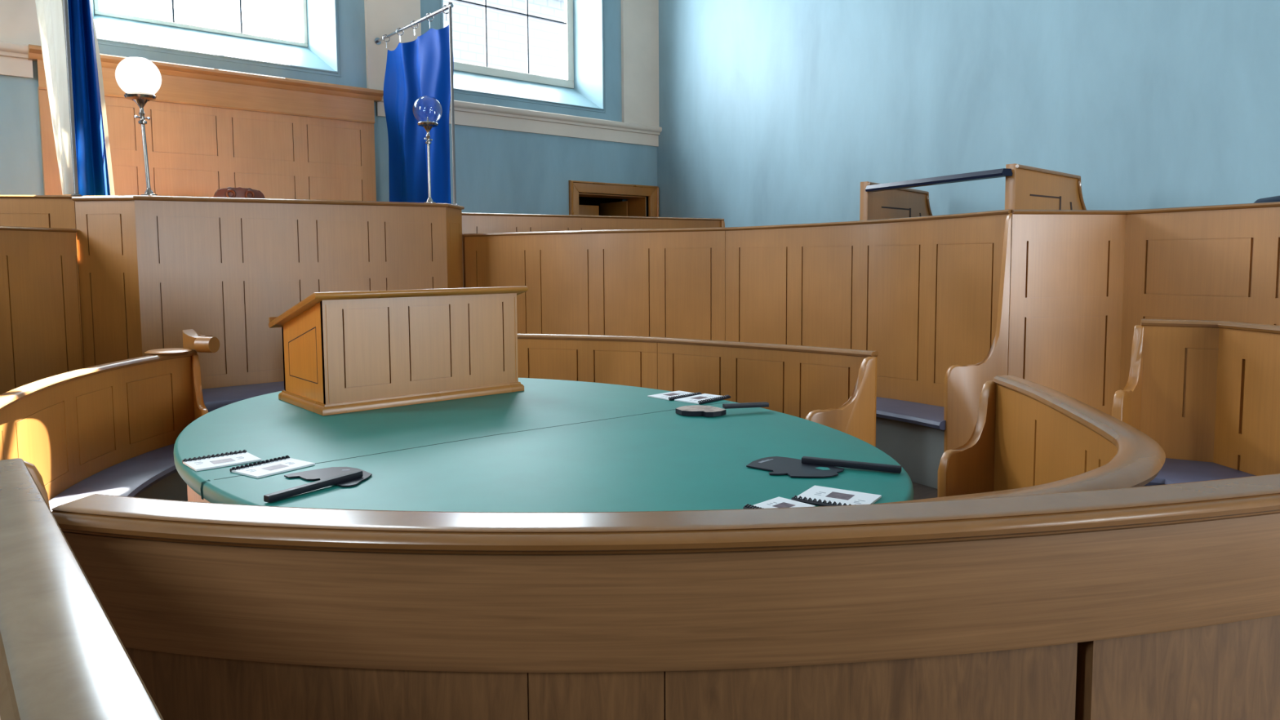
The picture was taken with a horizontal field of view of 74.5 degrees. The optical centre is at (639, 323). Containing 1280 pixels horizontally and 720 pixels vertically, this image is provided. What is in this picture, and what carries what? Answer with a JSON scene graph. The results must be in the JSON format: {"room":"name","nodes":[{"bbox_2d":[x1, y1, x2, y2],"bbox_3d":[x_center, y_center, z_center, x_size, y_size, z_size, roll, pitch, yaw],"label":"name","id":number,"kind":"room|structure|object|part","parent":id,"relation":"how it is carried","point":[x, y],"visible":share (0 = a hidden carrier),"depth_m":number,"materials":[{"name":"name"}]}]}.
{"room":"courtroom","nodes":[
{"label":"courtroom","id":0,"kind":"room"},
{"bbox_2d":[0,0,657,217],"bbox_3d":[-4.070,-2.839,7.953,11.440,7.400,0.550,-4,6,-40],"label":"wall","id":1,"kind":"structure","parent":0,"point":[497,171],"depth_m":9.60,"materials":[{"name":"blue paint"}]},
{"bbox_2d":[0,40,33,78],"bbox_3d":[-6.452,-2.016,5.537,4.000,0.250,0.100,-4,6,-40],"label":"trim","id":2,"kind":"structure","parent":1,"relation":"attached to","point":[14,61],"depth_m":6.76,"materials":[{"name":"stone"}]},
{"bbox_2d":[0,0,41,45],"bbox_3d":[-5.471,-4.304,6.253,1.470,4.200,0.045,-4,6,-40],"label":"trim","id":3,"kind":"structure","parent":1,"relation":"attached to","point":[19,23],"depth_m":6.77,"materials":[{"name":"paint"}]},
{"bbox_2d":[27,44,383,201],"bbox_3d":[-3.799,-0.725,7.863,2.962,3.195,0.163,-4,6,-40],"label":"wainscot","id":4,"kind":"structure","parent":1,"relation":"attached to","point":[208,130],"depth_m":7.81,"materials":[{"name":"brown wood"}]},
{"bbox_3d":[-3.808,-2.268,7.743,2.962,0.100,0.160,-4,6,-40],"label":"cornice","id":5,"kind":"part","parent":4,"relation":"part of","materials":[{"name":"brown wood"}]},
{"bbox_2d":[90,0,341,76],"bbox_3d":[-4.035,-3.357,7.921,2.213,1.829,0.548,-4,6,-40],"label":"window","id":6,"kind":"structure","parent":1,"relation":"in","point":[317,51],"depth_m":8.10,"materials":[{"name":"beige paint"}]},
{"bbox_2d":[364,0,421,90],"bbox_3d":[-2.593,-4.511,8.710,0.600,4.200,0.045,-4,6,-40],"label":"pilaster","id":7,"kind":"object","parent":1,"relation":"attached to","point":[382,17],"depth_m":8.74,"materials":[{"name":"paint"}]},
{"bbox_2d":[376,95,662,146],"bbox_3d":[-1.227,-2.393,9.997,3.920,0.250,0.100,-4,6,-40],"label":"trim","id":8,"kind":"structure","parent":1,"relation":"attached to","point":[465,113],"depth_m":10.10,"materials":[{"name":"paint"}]},
{"bbox_2d":[438,0,605,113],"bbox_3d":[-1.489,-3.824,10.075,2.303,2.395,0.548,-4,6,-40],"label":"window","id":9,"kind":"structure","parent":1,"relation":"in","point":[583,85],"depth_m":10.64,"materials":[{"name":"beige paint"}]},
{"bbox_2d":[568,180,658,217],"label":"door","id":10,"kind":"structure","parent":1,"relation":"in","point":[592,203],"depth_m":11.15,"materials":[{"name":"brown wood"}]},
{"bbox_2d":[621,0,659,126],"bbox_3d":[-0.003,-4.698,10.921,0.610,4.200,0.045,-4,6,-40],"label":"pilaster","id":11,"kind":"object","parent":1,"relation":"attached to","point":[639,18],"depth_m":10.98,"materials":[{"name":"paint"}]},
{"bbox_2d":[911,481,937,500],"bbox_3d":[-0.858,1.173,4.528,11.440,0.120,15.650,-4,6,-40],"label":"floor","id":12,"kind":"structure","parent":0,"point":[921,491],"depth_m":5.21,"materials":[{"name":"grey carpet"}]},
{"bbox_2d":[0,226,83,394],"bbox_3d":[-3.883,0.328,3.882,0.614,1.665,4.042,-1,4,-9],"label":"pew","id":13,"kind":"object","parent":12,"relation":"on","point":[41,327],"visible":0.68,"depth_m":5.56,"materials":[{"name":"brown wood"}]},
{"bbox_3d":[-3.889,-0.489,3.819,0.614,0.026,4.042,-1,4,-9],"label":"rail","id":14,"kind":"part","parent":13,"relation":"part of","materials":[{"name":"brown wood"}]},
{"bbox_2d":[0,195,84,368],"bbox_3d":[-5.136,0.082,5.688,2.479,1.895,0.082,-1,4,-11],"label":"wall","id":15,"kind":"structure","parent":12,"relation":"on","point":[18,211],"depth_m":5.79,"materials":[{"name":"brown wood"}]},
{"bbox_3d":[-5.143,-0.851,5.617,2.479,0.022,0.082,-1,4,-11],"label":"rail","id":16,"kind":"part","parent":15,"relation":"part of","materials":[{"name":"brown wood"}]},
{"bbox_2d":[62,0,81,195],"bbox_3d":[-4.395,-1.839,6.327,0.070,1.830,1.503,-4,6,-40],"label":"rail","id":17,"kind":"object","parent":15,"relation":"on","point":[64,2],"visible":0.96,"depth_m":5.79,"materials":[{"name":"grey metal"}]},
{"bbox_2d":[35,0,115,195],"bbox_3d":[-4.319,-1.847,6.402,0.349,1.814,1.342,-4,6,-40],"label":"curtain","id":18,"kind":"object","parent":17,"relation":"hanging from","point":[94,164],"visible":0.94,"depth_m":6.00,"materials":[{"name":"blue fabric"}]},
{"bbox_2d":[0,457,164,719],"bbox_3d":[-0.420,0.866,0.710,0.116,1.030,2.730,-4,6,-40],"label":"rail","id":19,"kind":"object","parent":12,"relation":"on","point":[62,657],"visible":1,"depth_m":0.91,"materials":[{"name":"brown wood"}]},
{"bbox_2d":[0,328,219,511],"bbox_3d":[-2.096,0.678,3.342,0.747,1.065,3.245,-2,5,-23],"label":"pew","id":20,"kind":"object","parent":12,"relation":"on","point":[113,428],"visible":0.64,"depth_m":4.05,"materials":[{"name":"brown wood"}]},
{"bbox_3d":[-1.286,0.802,2.012,0.040,1.010,0.300,4,6,42],"label":"panel","id":21,"kind":"part","parent":20,"relation":"part of","materials":[{"name":"brown wood"}]},
{"bbox_3d":[-2.247,0.280,3.296,0.466,0.032,3.088,-2,5,-19],"label":"rail","id":22,"kind":"part","parent":20,"relation":"part of","materials":[{"name":"brown wood"}]},
{"bbox_3d":[-2.159,0.778,3.464,0.579,0.052,2.726,-2,5,-18],"label":"seat","id":23,"kind":"part","parent":20,"relation":"part of","materials":[{"name":"blue fabric"}]},
{"bbox_3d":[-2.436,0.645,4.687,0.035,0.930,0.340,-3,5,-35],"label":"panel","id":24,"kind":"part","parent":20,"relation":"part of","materials":[{"name":"brown wood"}]},
{"bbox_2d":[213,186,265,198],"bbox_3d":[-3.164,-0.091,6.896,0.480,2.070,0.575,-4,6,-40],"label":"chair","id":25,"kind":"object","parent":12,"relation":"on","point":[229,192],"visible":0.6,"depth_m":7.00,"materials":[{"name":"brown wood"}]},
{"bbox_2d":[201,381,284,412],"bbox_3d":[-2.328,0.712,6.427,1.980,0.530,0.690,-4,6,-40],"label":"bench","id":26,"kind":"object","parent":12,"relation":"on","point":[214,398],"visible":0.04,"depth_m":5.92,"materials":[{"name":"blue fabric"}]},
{"bbox_2d":[71,195,464,389],"bbox_3d":[-2.706,-0.036,6.798,3.046,1.930,0.481,-4,6,-40],"label":"bench","id":27,"kind":"object","parent":12,"relation":"on","point":[152,269],"visible":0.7,"depth_m":6.24,"materials":[{"name":"brown wood"}]},
{"bbox_3d":[-3.691,0.075,5.906,0.434,1.857,0.050,0,4,4],"label":"canted panel","id":28,"kind":"part","parent":27,"relation":"part of","materials":[{"name":"brown wood"}]},
{"bbox_2d":[115,57,161,195],"bbox_3d":[-3.488,-1.370,5.884,0.278,0.947,0.278,-2,5,-15],"label":"globe lamp","id":29,"kind":"object","parent":27,"relation":"on","point":[139,77],"visible":0.99,"depth_m":5.79,"materials":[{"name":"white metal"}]},
{"bbox_3d":[-3.491,-1.721,5.857,0.278,0.240,0.278,-7,7,-40],"label":"globe","id":30,"kind":"part","parent":29,"relation":"part of","materials":[{"name":"white glass"}]},
{"bbox_3d":[-3.473,-1.177,5.911,0.025,0.454,0.024,-7,7,-40],"label":"stem","id":31,"kind":"part","parent":29,"relation":"part of","materials":[{"name":"silver metal"}]},
{"bbox_2d":[374,2,457,204],"bbox_3d":[-2.186,-2.011,8.153,0.070,1.796,1.593,-4,6,-40],"label":"rail","id":32,"kind":"object","parent":27,"relation":"on","point":[377,41],"visible":0.94,"depth_m":7.59,"materials":[{"name":"grey metal"}]},
{"bbox_3d":[-2.186,-2.871,8.080,0.034,0.034,1.575,-4,6,-40],"label":"rod","id":33,"kind":"part","parent":32,"relation":"part of","materials":[{"name":"silver metal"}]},
{"bbox_2d":[382,4,453,204],"bbox_3d":[-2.162,-2.015,8.114,0.162,1.771,1.346,-4,6,-40],"label":"curtain","id":34,"kind":"object","parent":32,"relation":"hanging from","point":[418,70],"visible":0.9,"depth_m":8.13,"materials":[{"name":"blue fabric"}]},
{"bbox_3d":[-1.688,-1.970,7.572,0.060,1.796,0.058,-4,6,-40],"label":"post","id":35,"kind":"part","parent":32,"relation":"part of","materials":[{"name":"grey metal"}]},
{"bbox_2d":[412,96,442,203],"bbox_3d":[-1.844,-1.511,7.338,0.250,0.916,0.250,-4,6,-40],"label":"globe lamp","id":36,"kind":"object","parent":27,"relation":"on","point":[427,125],"visible":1,"depth_m":7.33,"materials":[{"name":"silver metal"}]},
{"bbox_3d":[-1.843,-1.338,7.351,0.025,0.470,0.024,-4,6,-40],"label":"stem","id":37,"kind":"part","parent":36,"relation":"part of","materials":[{"name":"silver metal"}]},
{"bbox_3d":[-1.691,-0.090,7.634,0.050,1.895,0.480,0,4,4],"label":"canted panel","id":38,"kind":"part","parent":27,"relation":"part of","materials":[{"name":"brown wood"}]},
{"bbox_2d":[173,377,913,511],"bbox_3d":[-0.553,0.805,3.467,2.308,0.772,3.458,-4,6,-40],"label":"round table","id":39,"kind":"object","parent":12,"relation":"on","point":[550,445],"visible":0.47,"depth_m":2.98,"materials":[{"name":"green leather"}]},
{"bbox_2d":[182,449,261,471],"bbox_3d":[-1.424,0.464,2.865,0.205,0.017,0.160,-4,6,-43],"label":"booklet","id":40,"kind":"object","parent":39,"relation":"on","point":[239,457],"visible":1,"depth_m":2.86,"materials":[{"name":"white paper"}]},
{"bbox_2d":[209,457,235,464],"bbox_3d":[-1.414,0.466,2.850,0.070,0.001,0.055,-4,6,-40],"label":"picture","id":41,"kind":"object","parent":40,"relation":"on","point":[223,460],"depth_m":2.85},
{"bbox_2d":[230,455,315,478],"bbox_3d":[-1.209,0.469,2.771,0.156,0.017,0.206,3,5,34],"label":"booklet","id":42,"kind":"object","parent":39,"relation":"on","point":[259,469],"visible":1,"depth_m":2.76,"materials":[{"name":"white paper"}]},
{"bbox_2d":[262,464,288,470],"bbox_3d":[-1.196,0.471,2.759,0.051,0.001,0.068,3,5,34],"label":"picture","id":43,"kind":"object","parent":42,"relation":"on","point":[269,467],"depth_m":2.76},
{"bbox_2d":[263,466,372,502],"bbox_3d":[-1.007,0.476,2.579,0.350,0.024,0.283,-4,6,-40],"label":"mask","id":44,"kind":"object","parent":39,"relation":"on","point":[342,477],"visible":1,"depth_m":2.58,"materials":[{"name":"black plastic"}]},
{"bbox_2d":[268,285,528,415],"bbox_3d":[-1.203,0.090,4.255,1.088,0.544,0.667,-4,6,-40],"label":"lectern","id":45,"kind":"object","parent":39,"relation":"on","point":[344,352],"visible":1,"depth_m":3.97,"materials":[{"name":"brown wood"}]},
{"bbox_3d":[-1.370,0.149,4.455,1.000,0.321,0.020,-4,6,-40],"label":"panel","id":46,"kind":"part","parent":45,"relation":"part of","materials":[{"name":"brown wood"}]},
{"bbox_3d":[-1.568,0.117,3.930,0.022,0.467,0.554,-4,6,-40],"label":"panel","id":47,"kind":"part","parent":45,"relation":"part of","materials":[{"name":"brown wood"}]},
{"bbox_3d":[-1.194,0.339,4.266,1.044,0.045,0.600,-4,6,-40],"label":"moulding","id":48,"kind":"part","parent":45,"relation":"part of","materials":[{"name":"brown wood"}]},
{"bbox_3d":[-1.023,0.104,4.045,1.000,0.469,0.025,-4,6,-40],"label":"panel","id":49,"kind":"part","parent":45,"relation":"part of","materials":[{"name":"brown wood"}]},
{"bbox_3d":[-0.825,0.064,4.564,0.022,0.467,0.554,-4,6,-40],"label":"panel","id":50,"kind":"part","parent":45,"relation":"part of","materials":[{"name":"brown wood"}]},
{"bbox_2d":[647,390,702,400],"bbox_3d":[0.173,0.352,4.174,0.223,0.017,0.161,-4,6,-43],"label":"booklet","id":51,"kind":"object","parent":39,"relation":"on","point":[673,395],"visible":0.99,"depth_m":4.15,"materials":[{"name":"white paper"}]},
{"bbox_2d":[662,392,679,395],"bbox_3d":[0.158,0.353,4.185,0.073,0.001,0.053,-4,6,-43],"label":"picture","id":52,"kind":"object","parent":51,"relation":"on","point":[668,393],"depth_m":4.18},
{"bbox_2d":[674,393,730,404],"bbox_3d":[0.304,0.360,4.069,0.161,0.017,0.236,4,6,43],"label":"booklet","id":53,"kind":"object","parent":39,"relation":"on","point":[703,398],"visible":1,"depth_m":4.05,"materials":[{"name":"white paper"}]},
{"bbox_2d":[691,395,706,399],"bbox_3d":[0.288,0.360,4.079,0.053,0.001,0.078,4,6,43],"label":"picture","id":54,"kind":"object","parent":53,"relation":"on","point":[694,397],"depth_m":4.07},
{"bbox_2d":[675,401,768,417],"bbox_3d":[0.363,0.374,3.690,0.415,0.040,0.174,0,4,3],"label":"mask","id":55,"kind":"object","parent":39,"relation":"on","point":[695,410],"visible":1,"depth_m":3.69,"materials":[{"name":"black plastic"}]},
{"bbox_2d":[742,496,815,509],"bbox_3d":[0.378,0.496,2.282,0.158,0.017,0.123,-5,6,-43],"label":"booklet","id":56,"kind":"object","parent":39,"relation":"on","point":[778,502],"visible":0.38,"depth_m":2.30,"materials":[{"name":"white paper"}]},
{"bbox_2d":[773,502,794,507],"bbox_3d":[0.392,0.497,2.293,0.052,0.001,0.041,-5,6,-43],"label":"picture","id":57,"kind":"object","parent":56,"relation":"on","point":[775,504],"depth_m":2.30},
{"bbox_2d":[746,456,901,477],"bbox_3d":[0.572,0.458,2.674,0.463,0.024,0.232,2,5,29],"label":"mask","id":58,"kind":"object","parent":39,"relation":"on","point":[808,466],"visible":1,"depth_m":2.70,"materials":[{"name":"black plastic"}]},
{"bbox_2d":[791,485,881,506],"bbox_3d":[0.554,0.488,2.369,0.200,0.017,0.175,2,5,33],"label":"booklet","id":59,"kind":"object","parent":39,"relation":"on","point":[819,495],"visible":0.81,"depth_m":2.37,"materials":[{"name":"white paper"}]},
{"bbox_2d":[826,491,854,500],"bbox_3d":[0.567,0.488,2.384,0.066,0.001,0.058,2,5,33],"label":"picture","id":60,"kind":"object","parent":59,"relation":"on","point":[832,495],"depth_m":2.38},
{"bbox_2d":[462,212,724,288],"bbox_3d":[-0.270,-0.293,8.483,2.996,1.592,0.486,-3,5,-30],"label":"pew","id":61,"kind":"object","parent":12,"relation":"on","point":[472,223],"visible":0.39,"depth_m":8.35,"materials":[{"name":"brown wood"}]},
{"bbox_3d":[-0.378,-1.087,8.597,2.996,0.025,0.081,-3,5,-30],"label":"rail","id":62,"kind":"part","parent":61,"relation":"part of","materials":[{"name":"brown wood"}]},
{"bbox_3d":[1.022,-0.346,9.200,0.040,1.570,0.420,-3,5,-30],"label":"panel","id":63,"kind":"part","parent":61,"relation":"part of","materials":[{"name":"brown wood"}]},
{"bbox_2d":[50,473,1279,719],"bbox_3d":[0.692,0.800,1.609,3.431,1.010,0.395,-1,4,-8],"label":"curved wooden partition","id":64,"kind":"structure","parent":12,"relation":"on","point":[1157,602],"depth_m":1.38,"materials":[{"name":"brown wood"}]},
{"bbox_3d":[0.689,0.320,1.573,3.431,0.048,0.395,-1,4,-8],"label":"rail","id":65,"kind":"part","parent":64,"relation":"part of","materials":[{"name":"brown wood"}]},
{"bbox_3d":[0.697,0.916,1.627,3.406,0.775,0.328,-1,4,-8],"label":"panel","id":66,"kind":"part","parent":64,"relation":"part of","materials":[{"name":"brown wood"}]},
{"bbox_2d":[517,333,878,447],"bbox_3d":[-0.161,0.582,5.180,3.153,0.950,0.756,2,5,25],"label":"pew","id":67,"kind":"object","parent":12,"relation":"on","point":[834,388],"visible":0.41,"depth_m":5.05,"materials":[{"name":"brown wood"}]},
{"bbox_3d":[-0.109,0.114,5.277,3.155,0.032,0.466,1,5,23],"label":"rail","id":68,"kind":"part","parent":67,"relation":"part of","materials":[{"name":"brown wood"}]},
{"bbox_3d":[1.047,0.645,4.411,0.446,0.925,0.040,-2,5,-26],"label":"panel","id":69,"kind":"part","parent":67,"relation":"part of","materials":[{"name":"brown wood"}]},
{"bbox_2d":[463,208,1013,488],"bbox_3d":[0.351,0.078,6.553,4.745,1.738,0.804,3,5,33],"label":"pew","id":70,"kind":"object","parent":12,"relation":"on","point":[931,295],"visible":0.55,"depth_m":6.25,"materials":[{"name":"brown wood"}]},
{"bbox_3d":[0.452,0.069,6.707,4.737,1.692,0.434,3,5,34],"label":"panel","id":71,"kind":"part","parent":70,"relation":"part of","materials":[{"name":"brown wood"}]},
{"bbox_3d":[0.449,-0.765,6.642,4.746,0.072,0.469,3,5,34],"label":"rail","id":72,"kind":"part","parent":70,"relation":"part of","materials":[{"name":"brown wood"}]},
{"bbox_3d":[0.521,0.536,6.433,4.014,0.058,0.731,3,5,33],"label":"seat","id":73,"kind":"part","parent":70,"relation":"part of","materials":[{"name":"blue fabric"}]},
{"bbox_3d":[2.074,0.184,5.172,0.411,1.715,0.040,-1,4,-10],"label":"panel","id":74,"kind":"part","parent":70,"relation":"part of","materials":[{"name":"brown wood"}]},
{"bbox_2d":[859,163,1086,220],"bbox_3d":[2.740,-0.154,7.071,1.961,2.090,1.681,-4,6,-40],"label":"stand","id":75,"kind":"object","parent":12,"relation":"on","point":[1027,187],"visible":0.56,"depth_m":6.34,"materials":[{"name":"brown wood"}]},
{"bbox_3d":[2.396,-0.834,7.621,0.006,0.426,0.883,4,6,43],"label":"panel moulding","id":76,"kind":"part","parent":75,"relation":"part of","materials":[{"name":"brown paint"}]},
{"bbox_3d":[2.239,-1.092,6.459,0.100,0.050,1.445,-2,5,-24],"label":"hand rail","id":77,"kind":"part","parent":75,"relation":"part of","materials":[{"name":"blue"}]},
{"bbox_3d":[3.065,-0.732,6.232,0.791,0.426,0.006,-4,6,-40],"label":"panel moulding","id":78,"kind":"part","parent":75,"relation":"part of","materials":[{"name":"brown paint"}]},
{"bbox_2d":[880,375,1165,503],"bbox_3d":[1.177,0.772,2.580,0.650,0.950,2.201,1,5,23],"label":"pew","id":79,"kind":"object","parent":12,"relation":"on","point":[1028,437],"visible":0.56,"depth_m":3.04,"materials":[{"name":"brown wood"}]},
{"bbox_3d":[1.364,0.712,3.514,0.329,0.925,0.040,-3,5,-33],"label":"panel","id":80,"kind":"part","parent":79,"relation":"part of","materials":[{"name":"brown wood"}]},
{"bbox_3d":[1.211,0.774,2.553,0.496,0.910,2.157,2,5,29],"label":"panel","id":81,"kind":"part","parent":79,"relation":"part of","materials":[{"name":"brown wood"}]},
{"bbox_2d":[1008,201,1279,416],"bbox_3d":[3.346,0.204,4.534,0.756,1.715,2.524,-4,6,-40],"label":"wall","id":82,"kind":"structure","parent":12,"relation":"on","point":[1082,281],"depth_m":5.20,"materials":[{"name":"brown wood"}]},
{"bbox_3d":[2.663,0.162,5.297,0.780,1.692,0.050,-1,4,-10],"label":"return panel","id":83,"kind":"part","parent":82,"relation":"part of","materials":[{"name":"brown wood"}]},
{"bbox_3d":[3.340,-0.637,4.469,0.756,0.028,2.524,-4,6,-40],"label":"rail","id":84,"kind":"part","parent":82,"relation":"part of","materials":[{"name":"brown wood"}]},
{"bbox_3d":[3.568,0.223,4.426,0.055,1.692,2.102,-3,5,-28],"label":"panel","id":85,"kind":"part","parent":82,"relation":"part of","materials":[{"name":"brown wood"}]},
{"bbox_2d":[1111,318,1279,486],"bbox_3d":[2.695,0.593,3.577,0.607,1.135,1.444,-2,5,-18],"label":"pew","id":86,"kind":"object","parent":12,"relation":"on","point":[1207,392],"visible":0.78,"depth_m":4.04,"materials":[{"name":"brown wood"}]},
{"bbox_3d":[2.385,0.568,4.128,0.309,1.105,0.045,-5,6,-44],"label":"panel","id":87,"kind":"part","parent":86,"relation":"part of","materials":[{"name":"brown wood"}]},
{"bbox_3d":[2.668,0.740,3.553,0.528,0.055,1.393,-2,5,-18],"label":"seat","id":88,"kind":"part","parent":86,"relation":"part of","materials":[{"name":"blue fabric"}]},
{"bbox_3d":[2.885,0.036,3.606,0.286,0.032,1.452,-2,5,-24],"label":"rail","id":89,"kind":"part","parent":86,"relation":"part of","materials":[{"name":"brown wood"}]},
{"bbox_2d":[1253,195,1279,203],"bbox_3d":[4.329,0.048,5.644,0.082,1.844,1.050,0,4,10],"label":"rail","id":90,"kind":"object","parent":12,"relation":"on","point":[1276,198],"visible":0.13,"depth_m":5.78,"materials":[{"name":"blue"}]},
{"bbox_2d":[657,0,1279,226],"bbox_3d":[4.258,-2.805,6.791,0.300,7.400,12.850,-4,6,-40],"label":"wall","id":91,"kind":"structure","parent":0,"point":[771,112],"depth_m":8.05,"materials":[{"name":"blue paint"}]},
{"label":"outside","id":92,"kind":"structure","parent":0,"visible":0},
{"bbox_2d":[443,0,564,79],"bbox_3d":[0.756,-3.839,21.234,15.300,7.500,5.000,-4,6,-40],"label":"window pane","id":93,"kind":"structure","parent":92,"point":[506,32],"depth_m":15.54,"materials":[{"name":"glass"}]}
]}

